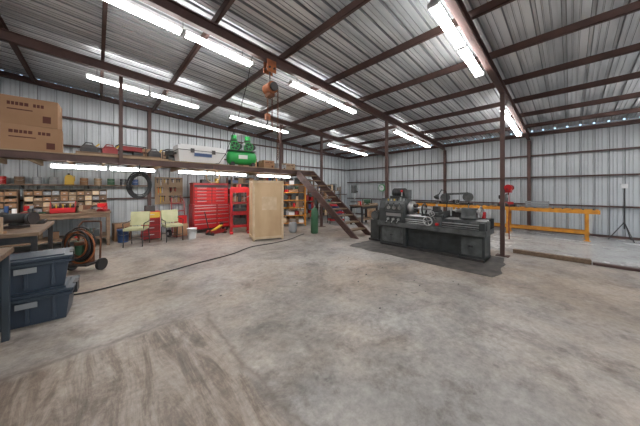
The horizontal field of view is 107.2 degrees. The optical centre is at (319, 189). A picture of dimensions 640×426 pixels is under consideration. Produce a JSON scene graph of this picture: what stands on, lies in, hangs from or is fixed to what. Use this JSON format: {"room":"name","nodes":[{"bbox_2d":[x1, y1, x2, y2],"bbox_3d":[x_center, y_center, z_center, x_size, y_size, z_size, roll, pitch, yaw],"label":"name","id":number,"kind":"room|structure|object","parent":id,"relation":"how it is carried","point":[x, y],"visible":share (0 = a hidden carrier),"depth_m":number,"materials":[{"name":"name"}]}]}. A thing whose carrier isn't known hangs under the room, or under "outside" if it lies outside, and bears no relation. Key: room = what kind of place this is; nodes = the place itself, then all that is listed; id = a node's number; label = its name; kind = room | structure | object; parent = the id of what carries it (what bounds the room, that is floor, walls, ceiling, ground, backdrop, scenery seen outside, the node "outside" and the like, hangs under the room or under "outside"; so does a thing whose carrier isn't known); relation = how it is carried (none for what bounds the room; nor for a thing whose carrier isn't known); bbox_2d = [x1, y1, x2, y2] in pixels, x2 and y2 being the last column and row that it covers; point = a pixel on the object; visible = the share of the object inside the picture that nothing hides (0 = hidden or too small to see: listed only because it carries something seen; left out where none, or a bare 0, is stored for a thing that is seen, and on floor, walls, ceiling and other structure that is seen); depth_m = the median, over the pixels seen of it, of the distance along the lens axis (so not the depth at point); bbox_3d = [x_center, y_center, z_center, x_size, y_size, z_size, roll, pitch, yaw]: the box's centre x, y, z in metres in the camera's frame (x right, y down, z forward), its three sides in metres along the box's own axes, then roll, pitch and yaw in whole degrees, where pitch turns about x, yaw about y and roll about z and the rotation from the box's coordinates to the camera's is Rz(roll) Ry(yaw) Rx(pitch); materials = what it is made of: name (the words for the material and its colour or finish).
{"room":"machine workshop","nodes":[
{"label":"machine workshop","id":0,"kind":"room"},
{"bbox_2d":[0,184,147,188],"bbox_3d":[-8.166,-0.090,5.512,6.700,0.120,0.330,0,0,-43],"label":"shelf","id":1,"kind":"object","parent":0,"point":[22,185],"depth_m":6.36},
{"bbox_2d":[14,176,24,183],"bbox_3d":[-7.625,-0.251,5.987,0.180,0.197,0.203,0,0,-43],"label":"box","id":2,"kind":"object","parent":1,"relation":"on","point":[17,179],"visible":0.93,"depth_m":5.94,"materials":[{"name":"cardboard"}]},
{"bbox_2d":[65,173,74,184],"bbox_3d":[-6.993,-0.307,6.600,0.200,0.310,0.100,0,0,-43],"label":"jug","id":3,"kind":"object","parent":1,"relation":"on","point":[69,179],"visible":0.96,"depth_m":6.56,"materials":[{"name":"orange paint"}]},
{"bbox_2d":[0,148,311,176],"bbox_3d":[-5.658,-0.718,6.527,12.540,0.175,2.300,0,0,-43],"label":"deck","id":4,"kind":"object","parent":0,"point":[37,157],"visible":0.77,"depth_m":6.09,"materials":[{"name":"wood"}]},
{"bbox_2d":[0,122,62,152],"bbox_3d":[-6.289,-1.083,5.200,0.552,0.554,0.844,0,0,45],"label":"cardboard box","id":5,"kind":"object","parent":4,"relation":"on","point":[12,136],"visible":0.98,"depth_m":4.99,"materials":[{"name":"beige"}]},
{"bbox_2d":[0,93,61,129],"bbox_3d":[-6.318,-1.654,5.200,0.804,0.584,0.552,0,0,-40],"label":"cardboard box","id":6,"kind":"object","parent":5,"relation":"on","point":[13,109],"visible":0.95,"depth_m":5.00,"materials":[{"name":"beige"}]},
{"bbox_2d":[80,142,99,151],"bbox_3d":[-5.998,-1.022,6.168,0.180,0.433,0.374,0,0,41],"label":"can","id":7,"kind":"object","parent":4,"relation":"on","point":[85,147],"visible":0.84,"depth_m":6.09,"materials":[{"name":"metal"}]},
{"bbox_2d":[49,162,155,171],"bbox_3d":[-5.130,-0.547,5.719,1.880,0.125,0.140,0,0,-43],"label":"fluorescent light","id":8,"kind":"object","parent":4,"relation":"attached to","point":[51,165],"visible":1,"depth_m":5.58,"materials":[{"name":"white plastic"}]},
{"bbox_2d":[101,144,118,153],"bbox_3d":[-5.707,-1.022,6.443,0.180,0.433,0.374,0,0,41],"label":"can","id":9,"kind":"object","parent":4,"relation":"on","point":[106,149],"visible":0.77,"depth_m":6.37,"materials":[{"name":"red paint"}]},
{"bbox_2d":[118,76,123,164],"bbox_3d":[-4.808,-1.688,5.699,0.120,2.176,0.068,0,0,-43],"label":"post","id":10,"kind":"object","parent":4,"relation":"attached to","point":[120,77],"visible":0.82,"depth_m":5.67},
{"bbox_2d":[76,151,171,160],"bbox_3d":[-4.900,-0.846,6.026,1.909,0.080,0.290,0,0,-43],"label":"stack","id":11,"kind":"object","parent":4,"relation":"on","point":[77,152],"visible":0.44,"depth_m":5.75,"materials":[{"name":"brown wood"}]},
{"bbox_2d":[115,144,145,155],"bbox_3d":[-5.486,-1.041,6.854,0.430,0.460,0.630,0,0,37],"label":"portable generator","id":12,"kind":"object","parent":4,"relation":"on","point":[127,150],"visible":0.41,"depth_m":6.78,"materials":[{"name":"metal"}]},
{"bbox_2d":[126,165,151,198],"bbox_3d":[-4.529,-0.209,5.913,0.522,0.861,0.092,0,0,-43],"label":"coil","id":13,"kind":"object","parent":4,"relation":"hanging from","point":[131,193],"visible":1,"depth_m":5.87,"materials":[{"name":"black rubber"}]},
{"bbox_2d":[147,149,161,157],"bbox_3d":[-4.981,-1.022,7.129,0.180,0.433,0.374,0,0,41],"label":"can","id":14,"kind":"object","parent":4,"relation":"on","point":[151,153],"visible":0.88,"depth_m":7.04,"materials":[{"name":"metal"}]},
{"bbox_2d":[162,149,174,160],"bbox_3d":[-4.665,-1.041,7.630,0.430,0.460,0.630,0,0,37],"label":"portable generator","id":15,"kind":"object","parent":4,"relation":"on","point":[170,156],"visible":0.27,"depth_m":7.42,"materials":[{"name":"metal"}]},
{"bbox_2d":[173,143,225,163],"bbox_3d":[-3.744,-1.076,7.383,1.430,0.540,0.625,0,0,-43],"label":"chest","id":16,"kind":"object","parent":4,"relation":"on","point":[182,152],"visible":0.8,"depth_m":7.10,"materials":[{"name":"white plastic"}]},
{"bbox_2d":[177,169,246,175],"bbox_3d":[-3.312,-0.547,7.436,2.080,0.125,0.140,0,0,-43],"label":"fluorescent light","id":17,"kind":"object","parent":4,"relation":"attached to","point":[184,170],"visible":0.95,"depth_m":7.29,"materials":[{"name":"white plastic"}]},
{"bbox_2d":[226,134,255,166],"bbox_3d":[-2.764,-1.373,8.164,1.113,1.134,0.520,0,0,-31],"label":"air compressor","id":18,"kind":"object","parent":4,"relation":"on","point":[235,156],"visible":0.99,"depth_m":8.05,"materials":[{"name":"green paint"}]},
{"bbox_2d":[258,160,273,167],"bbox_3d":[-2.044,-0.958,9.006,0.454,0.304,0.402,0,0,-43],"label":"cardboard box","id":19,"kind":"object","parent":4,"relation":"on","point":[263,163],"visible":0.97,"depth_m":8.84,"materials":[{"name":"beige"}]},
{"bbox_2d":[255,173,290,177],"bbox_3d":[-1.750,-0.547,8.913,1.480,0.125,0.140,0,0,-43],"label":"fluorescent light","id":20,"kind":"object","parent":4,"relation":"hanging from","point":[260,174],"visible":1,"depth_m":8.80,"materials":[{"name":"white plastic"}]},
{"bbox_2d":[279,124,281,173],"bbox_3d":[-1.479,-1.539,8.845,0.120,1.878,0.068,0,0,-43],"label":"post","id":21,"kind":"object","parent":4,"relation":"attached to","point":[280,126],"visible":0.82,"depth_m":8.83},
{"bbox_2d":[0,71,346,247],"bbox_3d":[-4.739,-0.927,9.310,17.900,4.854,0.042,0,0,-43],"label":"wall","id":22,"kind":"structure","parent":0,"point":[75,132],"depth_m":7.75,"materials":[{"name":"metal"}]},
{"bbox_2d":[155,177,182,203],"bbox_3d":[-5.381,0.025,8.424,0.850,0.950,0.082,0,0,-43],"label":"pegboard","id":23,"kind":"object","parent":22,"relation":"attached to","point":[166,188],"visible":0.98,"depth_m":8.41,"materials":[{"name":"brown wood"}]},
{"bbox_2d":[0,70,346,158],"bbox_3d":[-4.662,-2.652,9.229,17.709,1.290,0.090,0,0,-43],"label":"trim","id":24,"kind":"structure","parent":22,"relation":"attached to","point":[5,74],"depth_m":7.77,"materials":[{"name":"brown metal"}]},
{"bbox_2d":[20,194,346,200],"bbox_3d":[-4.700,0.275,9.196,17.600,0.050,0.085,0,0,-43],"label":"trim","id":25,"kind":"structure","parent":22,"relation":"attached to","point":[309,194],"depth_m":7.98,"materials":[{"name":"brown metal"}]},
{"bbox_2d":[62,116,336,156],"bbox_3d":[-4.700,-2.075,9.196,17.600,0.050,0.085,0,0,-43],"label":"trim","id":26,"kind":"structure","parent":22,"relation":"attached to","point":[64,117],"depth_m":8.45,"materials":[{"name":"brown metal"}]},
{"bbox_2d":[63,144,346,170],"bbox_3d":[-4.700,-1.275,9.196,17.600,0.050,0.085,0,0,-43],"label":"trim","id":27,"kind":"structure","parent":22,"relation":"attached to","point":[65,145],"depth_m":11.57,"materials":[{"name":"brown metal"}]},
{"bbox_2d":[0,213,639,425],"bbox_3d":[0.879,1.575,3.583,18.200,0.150,16.000,0,0,-43],"label":"floor","id":28,"kind":"structure","parent":0,"point":[292,337],"depth_m":2.37,"materials":[{"name":"concrete"}]},
{"bbox_2d":[0,247,13,342],"bbox_3d":[-3.371,1.040,1.664,1.385,0.920,0.750,0,0,-43],"label":"work table","id":29,"kind":"object","parent":28,"relation":"on","point":[5,253],"visible":1,"depth_m":2.33,"materials":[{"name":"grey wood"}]},
{"bbox_2d":[0,221,54,251],"bbox_3d":[-5.100,1.050,3.504,1.400,0.900,1.700,0,0,-43],"label":"work table","id":30,"kind":"object","parent":28,"relation":"on","point":[30,234],"visible":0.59,"depth_m":3.35,"materials":[{"name":"brown wood"}]},
{"bbox_2d":[0,212,39,228],"bbox_3d":[-4.788,0.474,3.724,0.430,0.250,0.210,0,0,-13],"label":"grinder","id":31,"kind":"object","parent":30,"relation":"on","point":[16,220],"visible":0.85,"depth_m":3.69,"materials":[{"name":"metal"}]},
{"bbox_2d":[0,275,79,331],"bbox_3d":[-3.346,1.314,2.754,0.740,0.372,0.536,0,0,-39],"label":"storage tote","id":32,"kind":"object","parent":28,"relation":"on","point":[28,308],"visible":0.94,"depth_m":2.65,"materials":[{"name":"blue plastic"}]},
{"bbox_2d":[0,247,73,296],"bbox_3d":[-3.389,0.940,2.741,0.536,0.372,0.740,0,0,44],"label":"storage tote","id":33,"kind":"object","parent":32,"relation":"on","point":[35,270],"visible":1,"depth_m":2.67,"materials":[{"name":"blue plastic"}]},
{"bbox_2d":[0,209,110,247],"bbox_3d":[-7.021,1.040,5.886,2.680,0.920,1.000,0,0,-43],"label":"wooden workbench","id":34,"kind":"object","parent":28,"relation":"on","point":[94,214],"depth_m":6.07,"materials":[{"name":"brown wood"}]},
{"bbox_2d":[0,189,19,212],"bbox_3d":[-7.942,0.280,5.274,1.512,0.600,0.325,0,0,-43],"label":"rack","id":35,"kind":"object","parent":34,"relation":"on","point":[8,197],"visible":0.67,"depth_m":5.66,"materials":[{"name":"metal"}]},
{"bbox_2d":[4,206,45,213],"bbox_3d":[-7.201,0.465,5.369,1.241,0.229,0.394,0,0,-43],"label":"tools","id":36,"kind":"object","parent":34,"relation":"on","point":[26,209],"visible":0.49,"depth_m":5.54,"materials":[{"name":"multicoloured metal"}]},
{"bbox_2d":[49,201,75,213],"bbox_3d":[-6.495,0.430,5.970,0.440,0.300,0.240,0,0,-43],"label":"caddy","id":37,"kind":"object","parent":34,"relation":"on","point":[66,209],"visible":1,"depth_m":5.90,"materials":[{"name":"paint"}]},
{"bbox_2d":[23,189,106,212],"bbox_3d":[-6.779,0.280,6.373,1.512,0.600,0.325,0,0,-43],"label":"rack","id":38,"kind":"object","parent":34,"relation":"on","point":[40,199],"visible":0.7,"depth_m":6.22,"materials":[{"name":"cardboard"}]},
{"bbox_2d":[79,205,94,211],"bbox_3d":[-6.230,0.494,6.315,0.317,0.172,0.295,0,0,-43],"label":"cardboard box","id":39,"kind":"object","parent":34,"relation":"on","point":[82,208],"visible":0.91,"depth_m":6.29,"materials":[{"name":"beige cardboard"}]},
{"bbox_2d":[93,203,108,211],"bbox_3d":[-5.921,0.470,6.396,0.200,0.220,0.420,0,0,-23],"label":"bench vise","id":40,"kind":"object","parent":34,"relation":"on","point":[101,206],"visible":0.99,"depth_m":6.37,"materials":[{"name":"red paint"}]},
{"bbox_2d":[62,220,107,269],"bbox_3d":[-4.369,1.042,4.360,0.592,0.915,0.375,0,0,-3],"label":"cart","id":41,"kind":"object","parent":28,"relation":"on","point":[84,256],"visible":0.81,"depth_m":4.28,"materials":[{"name":"metal"}]},
{"bbox_2d":[112,222,131,241],"bbox_3d":[-5.987,1.248,7.136,0.402,0.504,0.404,0,0,41],"label":"carton","id":42,"kind":"object","parent":28,"relation":"on","point":[115,226],"visible":0.55,"depth_m":6.96,"materials":[{"name":"cardboard"}]},
{"bbox_2d":[116,229,128,242],"bbox_3d":[-5.674,1.310,6.805,0.300,0.380,0.314,0,0,-43],"label":"pail","id":43,"kind":"object","parent":28,"relation":"on","point":[119,231],"visible":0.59,"depth_m":6.70,"materials":[{"name":"blue plastic"}]},
{"bbox_2d":[122,211,149,247],"bbox_3d":[-4.948,1.044,6.385,0.494,0.889,0.548,0,0,-18],"label":"metal chair","id":44,"kind":"object","parent":28,"relation":"on","point":[140,217],"visible":1,"depth_m":6.53,"materials":[{"name":"yellow metal"}]},
{"bbox_2d":[147,111,150,205],"bbox_3d":[-5.820,-0.595,8.052,0.200,4.189,0.200,0,0,-43],"label":"wall post","id":45,"kind":"object","parent":28,"relation":"on","point":[148,112],"visible":0.32,"depth_m":8.03,"materials":[{"name":"brown metal"}]},
{"bbox_2d":[141,205,159,240],"bbox_3d":[-5.194,0.990,7.244,0.440,1.020,0.435,0,0,-43],"label":"base cabinet","id":46,"kind":"object","parent":28,"relation":"on","point":[154,225],"visible":0.74,"depth_m":7.15,"materials":[{"name":"metal"}]},
{"bbox_2d":[161,209,183,242],"bbox_3d":[-4.402,1.044,7.014,0.548,0.889,0.494,0,0,42],"label":"metal chair","id":47,"kind":"object","parent":28,"relation":"on","point":[167,216],"visible":1,"depth_m":7.04,"materials":[{"name":"yellow metal"}]},
{"bbox_2d":[167,196,187,236],"bbox_3d":[-4.586,0.852,7.672,0.450,1.296,0.570,0,0,32],"label":"hand truck","id":48,"kind":"object","parent":28,"relation":"on","point":[185,224],"visible":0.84,"depth_m":7.58,"materials":[{"name":"red paint"}]},
{"bbox_2d":[74,234,302,294],"bbox_3d":[-2.030,1.488,5.625,0.240,0.022,5.611,0,0,33],"label":"air hose","id":49,"kind":"object","parent":28,"relation":"on","point":[301,234],"visible":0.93,"depth_m":4.30,"materials":[{"name":"black rubber"}]},
{"bbox_2d":[187,227,196,238],"bbox_3d":[-3.969,1.340,7.316,0.280,0.320,0.294,0,0,-43],"label":"plastic bucket","id":50,"kind":"object","parent":28,"relation":"on","point":[191,232],"visible":0.99,"depth_m":7.23,"materials":[{"name":"white plastic"}]},
{"bbox_2d":[189,179,229,229],"bbox_3d":[-3.976,0.540,8.598,1.322,1.920,0.520,0,0,-43],"label":"tool chest","id":51,"kind":"object","parent":28,"relation":"on","point":[207,197],"visible":0.89,"depth_m":8.35,"materials":[{"name":"paint"}]},
{"bbox_2d":[204,212,226,235],"bbox_3d":[-3.559,1.098,7.948,0.320,0.804,0.766,0,0,27],"label":"jack","id":52,"kind":"object","parent":28,"relation":"on","point":[217,229],"visible":1,"depth_m":7.89,"materials":[{"name":"red paint"}]},
{"bbox_2d":[229,184,248,234],"bbox_3d":[-2.834,0.650,8.328,0.660,1.700,0.600,0,0,-23],"label":"press","id":53,"kind":"object","parent":28,"relation":"on","point":[238,222],"visible":0.97,"depth_m":8.27,"materials":[{"name":"paint"}]},
{"bbox_2d":[226,177,272,224],"bbox_3d":[-2.935,0.470,10.022,1.900,2.060,0.500,0,0,-43],"label":"storage shelf","id":54,"kind":"object","parent":28,"relation":"on","point":[234,183],"visible":0.18,"depth_m":9.53,"materials":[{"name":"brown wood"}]},
{"bbox_2d":[249,180,283,240],"bbox_3d":[-1.699,0.610,7.426,0.920,1.780,0.770,0,0,-24],"label":"tall cabinet","id":55,"kind":"object","parent":28,"relation":"on","point":[266,198],"visible":1,"depth_m":7.10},
{"bbox_2d":[276,178,305,225],"bbox_3d":[-1.237,0.500,10.044,1.250,2.001,0.450,0,0,-8],"label":"shelf rack","id":56,"kind":"object","parent":28,"relation":"on","point":[301,190],"visible":0.66,"depth_m":9.90,"materials":[{"name":"metal"}]},
{"bbox_2d":[288,219,296,232],"bbox_3d":[-0.966,1.276,8.374,0.310,0.449,0.310,0,0,-43],"label":"propane tank","id":57,"kind":"object","parent":28,"relation":"on","point":[292,226],"visible":1,"depth_m":8.26,"materials":[{"name":"grey metal"}]},
{"bbox_2d":[278,178,313,219],"bbox_3d":[-1.150,0.470,11.846,1.900,2.060,0.500,0,0,-43],"label":"storage shelf","id":58,"kind":"object","parent":28,"relation":"on","point":[309,205],"visible":0.31,"depth_m":11.77,"materials":[{"name":"brown wood"}]},
{"bbox_2d":[311,204,317,233],"bbox_3d":[-0.192,1.000,8.211,0.260,1.000,0.260,0,0,-43],"label":"gas cylinder","id":59,"kind":"object","parent":28,"relation":"on","point":[314,212],"visible":1,"depth_m":8.10,"materials":[{"name":"green paint"}]},
{"bbox_2d":[319,136,325,226],"bbox_3d":[0.080,-0.344,9.707,0.190,3.688,0.240,0,0,-43],"label":"steel column","id":60,"kind":"structure","parent":28,"relation":"on","point":[321,137],"depth_m":9.67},
{"bbox_2d":[0,28,384,155],"bbox_3d":[-2.704,-2.525,7.076,17.690,1.330,0.100,0,0,-43],"label":"rafter","id":61,"kind":"object","parent":60,"relation":"on","point":[5,35],"visible":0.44,"depth_m":5.62,"materials":[{"name":"brown metal"}]},
{"bbox_2d":[312,184,340,217],"bbox_3d":[0.376,0.576,13.289,1.800,1.848,0.500,0,0,-43],"label":"storage shelf","id":62,"kind":"object","parent":28,"relation":"on","point":[333,187],"visible":0.25,"depth_m":13.07,"materials":[{"name":"grey metal"}]},
{"bbox_2d":[297,170,370,238],"bbox_3d":[0.423,0.360,8.572,0.830,2.280,3.040,0,0,-43],"label":"staircase","id":63,"kind":"structure","parent":28,"relation":"on","point":[343,224],"depth_m":8.44,"materials":[{"name":"brown metal"}]},
{"bbox_2d":[349,185,357,219],"bbox_3d":[1.771,0.630,12.161,0.440,1.740,0.689,0,0,17],"label":"press","id":64,"kind":"object","parent":28,"relation":"on","point":[354,189],"visible":0.86,"depth_m":11.91,"materials":[{"name":"silver metal"}]},
{"bbox_2d":[349,204,378,224],"bbox_3d":[1.958,1.075,10.449,1.200,0.850,0.700,0,0,-43],"label":"bench","id":65,"kind":"object","parent":28,"relation":"on","point":[361,206],"visible":0.73,"depth_m":10.27,"materials":[{"name":"brown wood"}]},
{"bbox_2d":[385,121,387,197],"bbox_3d":[2.140,-0.344,7.526,0.190,3.688,0.240,0,0,-43],"label":"steel column","id":66,"kind":"structure","parent":28,"relation":"on","point":[386,122],"depth_m":7.47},
{"bbox_2d":[350,240,505,276],"bbox_3d":[2.456,1.497,5.739,1.687,0.006,3.310,0,0,-43],"label":"floor mat","id":67,"kind":"object","parent":28,"relation":"on","point":[492,266],"visible":0.7,"depth_m":5.07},
{"bbox_2d":[369,210,379,240],"bbox_3d":[1.784,1.055,7.161,0.470,0.890,0.400,0,0,-43],"label":"cabinet","id":68,"kind":"object","parent":67,"relation":"on","point":[375,229],"visible":0.5,"depth_m":7.00,"materials":[{"name":"metal"}]},
{"bbox_2d":[378,188,493,262],"bbox_3d":[2.703,0.722,5.891,0.758,1.545,2.550,0,0,-43],"label":"lathe","id":69,"kind":"object","parent":67,"relation":"on","point":[462,235],"visible":1,"depth_m":5.63,"materials":[{"name":"silver metal"}]},
{"bbox_2d":[443,150,445,210],"bbox_3d":[5.793,-0.175,10.977,0.200,3.350,0.200,0,0,-43],"label":"wall post","id":70,"kind":"object","parent":28,"relation":"on","point":[444,151],"visible":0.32,"depth_m":10.96,"materials":[{"name":"brown metal"}]},
{"bbox_2d":[139,0,445,149],"bbox_3d":[-0.643,-2.525,4.896,17.690,1.330,0.100,0,0,-43],"label":"rafter","id":71,"kind":"object","parent":70,"relation":"on","point":[172,8],"visible":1,"depth_m":4.45,"materials":[{"name":"brown metal"}]},
{"bbox_2d":[262,58,278,159],"bbox_3d":[-0.951,-1.532,4.557,0.222,1.925,0.270,0,0,-43],"label":"chain hoist","id":72,"kind":"object","parent":71,"relation":"hanging from","point":[269,89],"visible":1,"depth_m":4.54,"materials":[{"name":"metal"}]},
{"bbox_2d":[495,93,509,257],"bbox_3d":[4.167,-0.344,5.382,0.190,3.688,0.240,0,0,-43],"label":"steel column","id":73,"kind":"structure","parent":28,"relation":"on","point":[502,95],"depth_m":5.33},
{"bbox_2d":[504,185,513,238],"bbox_3d":[4.231,0.491,5.278,0.400,1.221,0.140,0,0,-43],"label":"hose reel","id":74,"kind":"object","parent":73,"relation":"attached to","point":[508,188],"visible":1,"depth_m":5.22,"materials":[{"name":"paint"}]},
{"bbox_2d":[417,203,599,241],"bbox_3d":[6.215,1.041,9.038,0.687,0.915,5.797,0,0,-43],"label":"workbench","id":75,"kind":"object","parent":28,"relation":"on","point":[586,212],"visible":0.64,"depth_m":7.77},
{"bbox_2d":[440,192,473,204],"bbox_3d":[5.586,0.335,9.682,0.420,0.490,1.200,0,0,-43],"label":"saw","id":76,"kind":"object","parent":75,"relation":"on","point":[467,196],"visible":0.99,"depth_m":9.54,"materials":[{"name":"metal"}]},
{"bbox_2d":[525,201,548,207],"bbox_3d":[7.284,0.480,7.915,0.404,0.200,0.564,0,0,-43],"label":"plastic crate","id":77,"kind":"object","parent":75,"relation":"on","point":[536,204],"visible":1,"depth_m":7.87,"materials":[{"name":"grey"}]},
{"bbox_2d":[525,140,531,230],"bbox_3d":[7.819,-0.175,8.833,0.200,3.350,0.200,0,0,-43],"label":"wall post","id":78,"kind":"object","parent":28,"relation":"on","point":[529,141],"visible":0.89,"depth_m":8.81,"materials":[{"name":"brown metal"}]},
{"bbox_2d":[444,0,530,139],"bbox_3d":[1.383,-2.525,2.752,17.690,1.330,0.100,0,0,-43],"label":"rafter","id":79,"kind":"object","parent":78,"relation":"on","point":[457,8],"visible":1,"depth_m":4.06,"materials":[{"name":"brown metal"}]},
{"bbox_2d":[513,249,639,271],"bbox_3d":[6.984,1.455,3.180,0.120,0.090,6.830,0,0,-43],"label":"curb","id":80,"kind":"object","parent":28,"relation":"on","point":[518,251],"visible":1,"depth_m":4.94,"materials":[{"name":"brown metal"}]},
{"bbox_2d":[608,184,634,242],"bbox_3d":[8.881,0.657,6.982,0.539,1.673,0.470,0,0,-43],"label":"tripod stand","id":81,"kind":"object","parent":28,"relation":"on","point":[624,186],"visible":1,"depth_m":6.92,"materials":[{"name":"metal"}]},
{"bbox_2d":[0,0,639,155],"bbox_3d":[0.770,-2.793,3.480,17.900,1.206,16.000,0,0,-43],"label":"ceiling","id":82,"kind":"structure","parent":0,"point":[135,43],"depth_m":4.88,"materials":[{"name":"grey"}]},
{"bbox_2d":[85,73,198,108],"bbox_3d":[-4.459,-2.675,6.174,2.380,0.537,0.140,0,0,-43],"label":"fluorescent light","id":83,"kind":"object","parent":82,"relation":"hanging from","point":[89,76],"visible":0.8,"depth_m":6.04,"materials":[{"name":"white plastic"}]},
{"bbox_2d":[104,0,253,66],"bbox_3d":[-2.192,-2.675,3.776,2.380,0.537,0.140,0,0,-43],"label":"fluorescent light","id":84,"kind":"object","parent":82,"relation":"hanging from","point":[123,4],"visible":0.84,"depth_m":3.71,"materials":[{"name":"white plastic"}]},
{"bbox_2d":[229,115,287,133],"bbox_3d":[-2.097,-2.464,8.406,2.280,0.531,0.140,0,0,-43],"label":"fluorescent light","id":85,"kind":"object","parent":82,"relation":"hanging from","point":[230,116],"visible":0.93,"depth_m":8.19,"materials":[{"name":"white plastic"}]},
{"bbox_2d":[288,80,356,113],"bbox_3d":[0.170,-2.464,6.008,2.280,0.531,0.140,0,0,-43],"label":"fluorescent light","id":86,"kind":"object","parent":82,"relation":"hanging from","point":[291,82],"visible":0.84,"depth_m":5.85,"materials":[{"name":"white plastic"}]},
{"bbox_2d":[327,140,367,155],"bbox_3d":[1.429,-2.148,11.738,2.980,0.576,0.140,0,0,-43],"label":"fluorescent light","id":87,"kind":"object","parent":82,"relation":"hanging from","point":[329,144],"visible":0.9,"depth_m":11.55,"materials":[{"name":"white plastic"}]},
{"bbox_2d":[392,129,429,147],"bbox_3d":[3.695,-2.148,9.339,2.980,0.576,0.140,0,0,-43],"label":"fluorescent light","id":88,"kind":"object","parent":82,"relation":"hanging from","point":[393,130],"visible":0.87,"depth_m":9.10,"materials":[{"name":"white plastic"}]},
{"bbox_2d":[427,0,483,77],"bbox_3d":[2.265,-2.464,3.791,2.280,0.531,0.140,0,0,-43],"label":"fluorescent light","id":89,"kind":"object","parent":82,"relation":"hanging from","point":[434,6],"visible":0.94,"depth_m":3.53,"materials":[{"name":"white plastic"}]},
{"bbox_2d":[499,107,521,135],"bbox_3d":[5.790,-2.148,7.122,2.980,0.576,0.140,0,0,-43],"label":"fluorescent light","id":90,"kind":"object","parent":82,"relation":"hanging from","point":[508,119],"visible":0.73,"depth_m":7.05,"materials":[{"name":"white plastic"}]},
{"bbox_2d":[388,157,388,197],"bbox_3d":[3.732,-0.175,13.158,0.200,3.350,0.200,0,0,-43],"label":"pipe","id":91,"kind":"structure","parent":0,"point":[388,157],"depth_m":13.18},
{"bbox_2d":[347,146,639,170],"bbox_3d":[7.212,-1.275,9.567,0.085,0.050,15.800,0,0,-43],"label":"trim","id":92,"kind":"structure","parent":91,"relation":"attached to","point":[639,146],"depth_m":9.07,"materials":[{"name":"brown metal"}]},
{"bbox_2d":[347,173,639,182],"bbox_3d":[7.212,-0.475,9.567,0.085,0.050,15.800,0,0,-43],"label":"trim","id":93,"kind":"structure","parent":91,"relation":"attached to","point":[631,173],"depth_m":9.00,"materials":[{"name":"brown metal"}]},
{"bbox_2d":[347,198,639,207],"bbox_3d":[7.212,0.525,9.567,0.085,0.050,15.800,0,0,-43],"label":"trim","id":94,"kind":"structure","parent":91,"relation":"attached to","point":[347,198],"depth_m":8.33,"materials":[{"name":"brown metal"}]},
{"bbox_2d":[353,213,639,239],"bbox_3d":[7.201,1.470,9.556,0.115,0.060,15.800,0,0,-43],"label":"trim","id":95,"kind":"structure","parent":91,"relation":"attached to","point":[598,235],"depth_m":7.65,"materials":[{"name":"brown metal"}]},
{"bbox_2d":[347,118,639,237],"bbox_3d":[7.291,-0.345,9.641,0.042,3.690,16.000,0,0,-43],"label":"wall","id":96,"kind":"structure","parent":0,"point":[588,190],"depth_m":8.70,"materials":[{"name":"metal"}]},
{"bbox_2d":[347,119,639,158],"bbox_3d":[7.205,-2.060,9.560,0.105,0.120,15.800,0,0,-43],"label":"trim","id":97,"kind":"structure","parent":96,"relation":"attached to","point":[636,121],"depth_m":8.75,"materials":[{"name":"brown metal"}]},
{"bbox_3d":[11.974,-0.175,4.436,0.200,3.350,0.200,0,0,-43],"label":"wall post","id":98,"kind":"object","parent":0,"visible":0},
{"bbox_3d":[5.538,-2.525,-1.646,17.690,1.330,0.100,0,0,-43],"label":"rafter","id":99,"kind":"object","parent":98,"relation":"on","visible":0},
{"bbox_2d":[0,15,35,82],"bbox_3d":[-2.268,-2.943,0.609,0.056,0.120,15.900,0,0,-43],"label":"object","id":100,"kind":"structure","parent":99,"relation":"on","point":[14,47],"depth_m":5.14,"materials":[{"name":"brown metal"}]},
{"bbox_2d":[100,0,107,98],"bbox_3d":[-1.308,-2.858,1.516,0.056,0.120,15.900,0,0,-43],"label":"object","id":101,"kind":"structure","parent":99,"relation":"on","point":[104,3],"depth_m":4.33,"materials":[{"name":"brown metal"}]},
{"bbox_2d":[152,0,234,110],"bbox_3d":[-0.349,-2.772,2.422,0.056,0.120,15.900,0,0,-43],"label":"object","id":102,"kind":"structure","parent":99,"relation":"on","point":[226,4],"depth_m":4.65,"materials":[{"name":"brown metal"}]},
{"bbox_2d":[194,0,370,121],"bbox_3d":[0.611,-2.686,3.329,0.056,0.120,15.900,0,0,-43],"label":"purlin","id":103,"kind":"structure","parent":99,"relation":"on","point":[354,5],"depth_m":4.19,"materials":[{"name":"brown metal"}]},
{"bbox_2d":[228,0,515,129],"bbox_3d":[1.570,-2.600,4.235,0.056,0.120,15.900,0,0,-43],"label":"purlin","id":104,"kind":"structure","parent":99,"relation":"on","point":[492,5],"depth_m":4.37,"materials":[{"name":"brown metal"}]},
{"bbox_2d":[257,0,639,136],"bbox_3d":[2.529,-2.514,5.142,0.056,0.120,15.900,0,0,-43],"label":"purlin","id":105,"kind":"structure","parent":99,"relation":"on","point":[632,7],"depth_m":4.13,"materials":[{"name":"brown metal"}]},
{"bbox_2d":[282,43,639,141],"bbox_3d":[3.489,-2.429,6.048,0.056,0.120,15.900,0,0,-43],"label":"purlin","id":106,"kind":"structure","parent":99,"relation":"on","point":[633,48],"depth_m":5.20,"materials":[{"name":"brown metal"}]},
{"bbox_2d":[302,71,639,147],"bbox_3d":[4.448,-2.343,6.955,0.056,0.120,15.900,0,0,-43],"label":"purlin","id":107,"kind":"structure","parent":99,"relation":"on","point":[635,75],"depth_m":6.09,"materials":[{"name":"brown metal"}]},
{"bbox_2d":[323,92,639,150],"bbox_3d":[5.408,-2.257,7.862,0.056,0.120,15.900,0,0,-43],"label":"purlin","id":108,"kind":"structure","parent":99,"relation":"on","point":[637,94],"depth_m":6.95,"materials":[{"name":"brown metal"}]},
{"bbox_2d":[335,107,639,155],"bbox_3d":[6.367,-2.171,8.768,0.056,0.120,15.900,0,0,-43],"label":"purlin","id":109,"kind":"structure","parent":99,"relation":"on","point":[632,110],"depth_m":7.87,"materials":[{"name":"brown metal"}]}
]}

